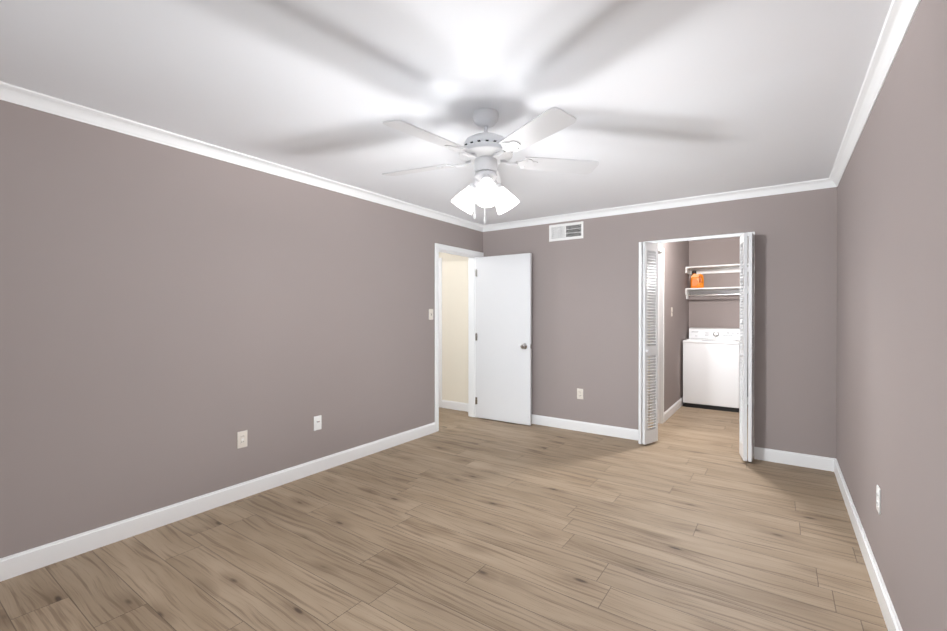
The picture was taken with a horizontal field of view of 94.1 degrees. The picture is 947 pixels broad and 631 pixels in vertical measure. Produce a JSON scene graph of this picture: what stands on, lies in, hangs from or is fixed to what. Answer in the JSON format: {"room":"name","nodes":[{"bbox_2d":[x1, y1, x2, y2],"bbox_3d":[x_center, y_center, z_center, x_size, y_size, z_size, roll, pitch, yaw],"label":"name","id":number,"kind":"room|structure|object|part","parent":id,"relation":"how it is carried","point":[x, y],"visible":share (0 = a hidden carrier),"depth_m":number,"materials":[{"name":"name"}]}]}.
{"room":"empty bedroom","nodes":[
{"label":"empty bedroom","id":0,"kind":"room"},
{"bbox_2d":[0,100,482,557],"bbox_3d":[-1.441,0.081,3.532,0.120,2.430,5.526,0,0,35],"label":"wall","id":1,"kind":"structure","parent":0,"point":[173,321],"depth_m":2.80,"materials":[{"name":"paint"}]},
{"bbox_2d":[0,422,435,581],"bbox_3d":[-1.661,1.244,3.103,0.016,0.108,4.322,0,0,35],"label":"baseboard","id":2,"kind":"structure","parent":1,"relation":"attached to","point":[22,562],"depth_m":2.79,"materials":[{"name":"white wood"}]},
{"bbox_2d":[237,430,246,448],"bbox_3d":[-1.643,0.881,3.133,0.010,0.117,0.072,0,0,35],"label":"outlet","id":3,"kind":"object","parent":1,"relation":"attached to","point":[241,439],"visible":1,"depth_m":3.13,"materials":[{"name":"beige plastic"}]},
{"bbox_2d":[0,81,483,231],"bbox_3d":[-1.369,-1.099,3.477,0.058,0.070,5.286,0,0,35],"label":"crown molding","id":4,"kind":"structure","parent":1,"relation":"attached to","point":[11,93],"depth_m":2.83,"materials":[{"name":"white wood"}]},
{"bbox_2d":[314,415,321,430],"bbox_3d":[-1.287,0.888,3.643,0.010,0.117,0.072,0,0,35],"label":"outlet","id":5,"kind":"object","parent":1,"relation":"attached to","point":[317,422],"visible":1,"depth_m":3.64,"materials":[{"name":"white plastic"}]},
{"bbox_2d":[429,309,432,319],"bbox_3d":[-0.461,-0.012,4.820,0.015,0.117,0.072,0,0,35],"label":"bedroom light switch","id":6,"kind":"object","parent":1,"relation":"attached to","point":[430,314],"visible":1,"depth_m":4.81,"materials":[{"name":"beige plastic"}]},
{"bbox_2d":[435,243,483,431],"bbox_3d":[-0.206,0.243,5.306,0.152,2.092,0.962,0,0,35],"label":"door frame","id":7,"kind":"structure","parent":1,"relation":"attached to","point":[471,255],"depth_m":5.57,"materials":[{"name":"white wood"}]},
{"bbox_2d":[475,253,531,424],"bbox_3d":[0.351,0.276,5.330,0.759,2.002,0.171,0,0,33],"label":"bedroom door","id":8,"kind":"structure","parent":1,"relation":"in","point":[503,332],"depth_m":5.30,"materials":[{"name":"white wood"}]},
{"bbox_2d":[0,395,887,630],"bbox_3d":[0.150,1.323,4.119,5.465,0.060,8.300,0,0,35],"label":"floor","id":9,"kind":"structure","parent":0,"point":[690,519],"depth_m":2.44,"materials":[{"name":"laminate"}]},
{"bbox_2d":[683,327,739,412],"bbox_3d":[3.422,0.735,6.293,0.694,1.100,0.666,0,0,35],"label":"washer","id":10,"kind":"object","parent":9,"relation":"on","point":[711,362],"visible":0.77,"depth_m":6.04,"materials":[{"name":"white metal"}]},
{"bbox_2d":[0,0,891,240],"bbox_3d":[0.150,-1.167,4.109,5.465,0.060,8.300,0,0,35],"label":"ceiling","id":11,"kind":"structure","parent":0,"point":[661,100],"depth_m":2.12,"materials":[{"name":"paint"}]},
{"bbox_2d":[382,107,598,223],"bbox_3d":[0.036,-0.815,2.451,1.282,0.630,1.269,0,0,35],"label":"ceiling fan","id":12,"kind":"object","parent":11,"relation":"hanging from","point":[485,153],"visible":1,"depth_m":2.39,"materials":[{"name":"white wood"}]},
{"bbox_3d":[0.051,-0.663,2.486,0.370,0.168,0.391,0,0,35],"label":"lamp shade","id":13,"kind":"part","parent":12,"relation":"part of","materials":[{"name":"white glass"}]},
{"bbox_2d":[439,252,467,402],"bbox_3d":[-0.545,0.070,6.305,1.580,2.430,0.120,0,0,35],"label":"wall","id":14,"kind":"structure","parent":0,"point":[455,328],"depth_m":6.03,"materials":[{"name":"beige paint"}]},
{"bbox_2d":[439,258,441,406],"bbox_3d":[-0.766,0.238,6.460,0.884,2.092,0.152,0,0,35],"label":"door frame","id":15,"kind":"structure","parent":14,"relation":"attached to","point":[440,332],"depth_m":6.15,"materials":[{"name":"white wood"}]},
{"bbox_2d":[442,400,467,411],"bbox_3d":[-0.189,1.232,5.978,0.617,0.108,0.016,0,0,35],"label":"baseboard","id":16,"kind":"structure","parent":14,"relation":"attached to","point":[454,405],"depth_m":6.00,"materials":[{"name":"white wood"}]},
{"bbox_2d":[483,187,836,457],"bbox_3d":[1.649,0.076,4.673,3.645,2.430,0.120,0,0,35],"label":"wall","id":17,"kind":"structure","parent":0,"point":[585,315],"depth_m":4.32,"materials":[{"name":"paint"}]},
{"bbox_2d":[549,221,582,241],"bbox_3d":[1.048,-0.953,5.006,0.414,0.189,0.014,0,0,35],"label":"air vent","id":18,"kind":"object","parent":17,"relation":"in","point":[565,231],"visible":1,"depth_m":5.00,"materials":[{"name":"white metal"}]},
{"bbox_2d":[577,388,582,398],"bbox_3d":[1.190,0.875,4.918,0.072,0.117,0.009,0,0,35],"label":"electrical outlet","id":19,"kind":"object","parent":17,"relation":"attached to","point":[579,393],"visible":1,"depth_m":4.92,"materials":[{"name":"beige plastic"}]},
{"bbox_2d":[531,414,637,439],"bbox_3d":[0.933,1.236,5.094,1.964,0.108,0.016,0,0,35],"label":"baseboard","id":20,"kind":"structure","parent":17,"relation":"attached to","point":[627,433],"depth_m":4.87,"materials":[{"name":"white wood"}]},
{"bbox_2d":[638,242,657,444],"bbox_3d":[1.751,0.269,4.416,0.142,2.043,0.242,0,0,35],"label":"bifold door","id":21,"kind":"structure","parent":17,"relation":"in","point":[647,312],"depth_m":4.37,"materials":[{"name":"white wood"}]},
{"bbox_2d":[484,178,827,231],"bbox_3d":[1.542,-1.104,4.634,3.390,0.070,0.058,0,0,35],"label":"crown molding","id":22,"kind":"structure","parent":17,"relation":"attached to","point":[819,183],"depth_m":4.34,"materials":[{"name":"white wood"}]},
{"bbox_2d":[645,232,754,242],"bbox_3d":[2.155,-0.745,4.272,0.966,0.029,0.038,0,0,35],"label":"track rail","id":23,"kind":"object","parent":17,"relation":"attached to","point":[700,238],"visible":0.73,"depth_m":4.24,"materials":[{"name":"silver metal"}]},
{"bbox_2d":[739,232,754,461],"bbox_3d":[2.438,0.271,3.939,0.114,2.043,0.240,0,0,35],"label":"bifold door","id":24,"kind":"structure","parent":17,"relation":"in","point":[747,258],"depth_m":3.85,"materials":[{"name":"white wood"}]},
{"bbox_2d":[754,447,831,470],"bbox_3d":[2.753,1.241,3.826,0.530,0.108,0.016,0,0,35],"label":"baseboard","id":25,"kind":"structure","parent":17,"relation":"attached to","point":[778,456],"depth_m":3.81,"materials":[{"name":"white wood"}]},
{"bbox_2d":[657,241,688,411],"bbox_3d":[2.556,0.072,5.805,0.120,2.430,2.774,0,0,35],"label":"wall","id":26,"kind":"structure","parent":0,"point":[676,285],"depth_m":5.90,"materials":[{"name":"paint"}]},
{"bbox_2d":[647,245,663,427],"bbox_3d":[1.994,0.244,4.999,0.152,2.092,0.824,0,0,35],"label":"door frame","id":27,"kind":"structure","parent":26,"relation":"attached to","point":[661,335],"depth_m":5.26,"materials":[{"name":"white wood"}]},
{"bbox_2d":[664,397,682,421],"bbox_3d":[2.811,1.232,6.056,0.016,0.108,1.837,0,0,35],"label":"baseboard","id":28,"kind":"structure","parent":26,"relation":"attached to","point":[672,410],"depth_m":5.76,"materials":[{"name":"white wood"}]},
{"bbox_2d":[648,236,754,396],"bbox_3d":[2.252,0.064,7.634,4.650,2.430,0.120,0,0,35],"label":"wall","id":29,"kind":"structure","parent":0,"point":[714,311],"depth_m":6.59,"materials":[{"name":"paint"}]},
{"bbox_2d":[685,264,754,274],"bbox_3d":[3.636,-0.678,6.398,0.968,0.094,0.319,0,0,35],"label":"shelf","id":30,"kind":"object","parent":29,"relation":"attached to","point":[727,268],"visible":0.58,"depth_m":6.52,"materials":[{"name":"white wood"}]},
{"bbox_2d":[685,286,754,298],"bbox_3d":[3.636,-0.325,6.399,0.968,0.159,0.319,0,0,35],"label":"shelf","id":31,"kind":"object","parent":29,"relation":"attached to","point":[718,291],"visible":0.56,"depth_m":6.52,"materials":[{"name":"white wood"}]},
{"bbox_2d":[691,271,703,287],"bbox_3d":[3.350,-0.538,6.599,0.176,0.263,0.135,0,0,27],"label":"detergent jug","id":32,"kind":"object","parent":31,"relation":"on","point":[697,280],"visible":0.94,"depth_m":6.56,"materials":[{"name":"orange plastic"}]},
{"bbox_2d":[836,0,946,630],"bbox_3d":[1.515,0.089,1.399,0.120,2.430,5.406,0,0,35],"label":"wall","id":33,"kind":"structure","parent":0,"point":[891,437],"depth_m":1.69,"materials":[{"name":"paint"}]},
{"bbox_2d":[832,458,902,630],"bbox_3d":[1.494,1.250,1.491,0.016,0.108,5.286,0,0,35],"label":"baseboard","id":34,"kind":"structure","parent":33,"relation":"attached to","point":[890,617],"depth_m":2.22,"materials":[{"name":"white wood"}]},
{"bbox_2d":[828,0,920,187],"bbox_3d":[1.477,-1.091,1.494,0.058,0.070,5.286,0,0,35],"label":"crown molding","id":35,"kind":"structure","parent":33,"relation":"attached to","point":[899,18],"depth_m":2.00,"materials":[{"name":"white wood"}]},
{"bbox_2d":[876,485,880,513],"bbox_3d":[1.903,0.865,2.072,0.009,0.117,0.072,0,0,35],"label":"electrical outlet","id":36,"kind":"object","parent":33,"relation":"attached to","point":[878,498],"visible":1,"depth_m":2.06,"materials":[{"name":"white plastic"}]}
]}

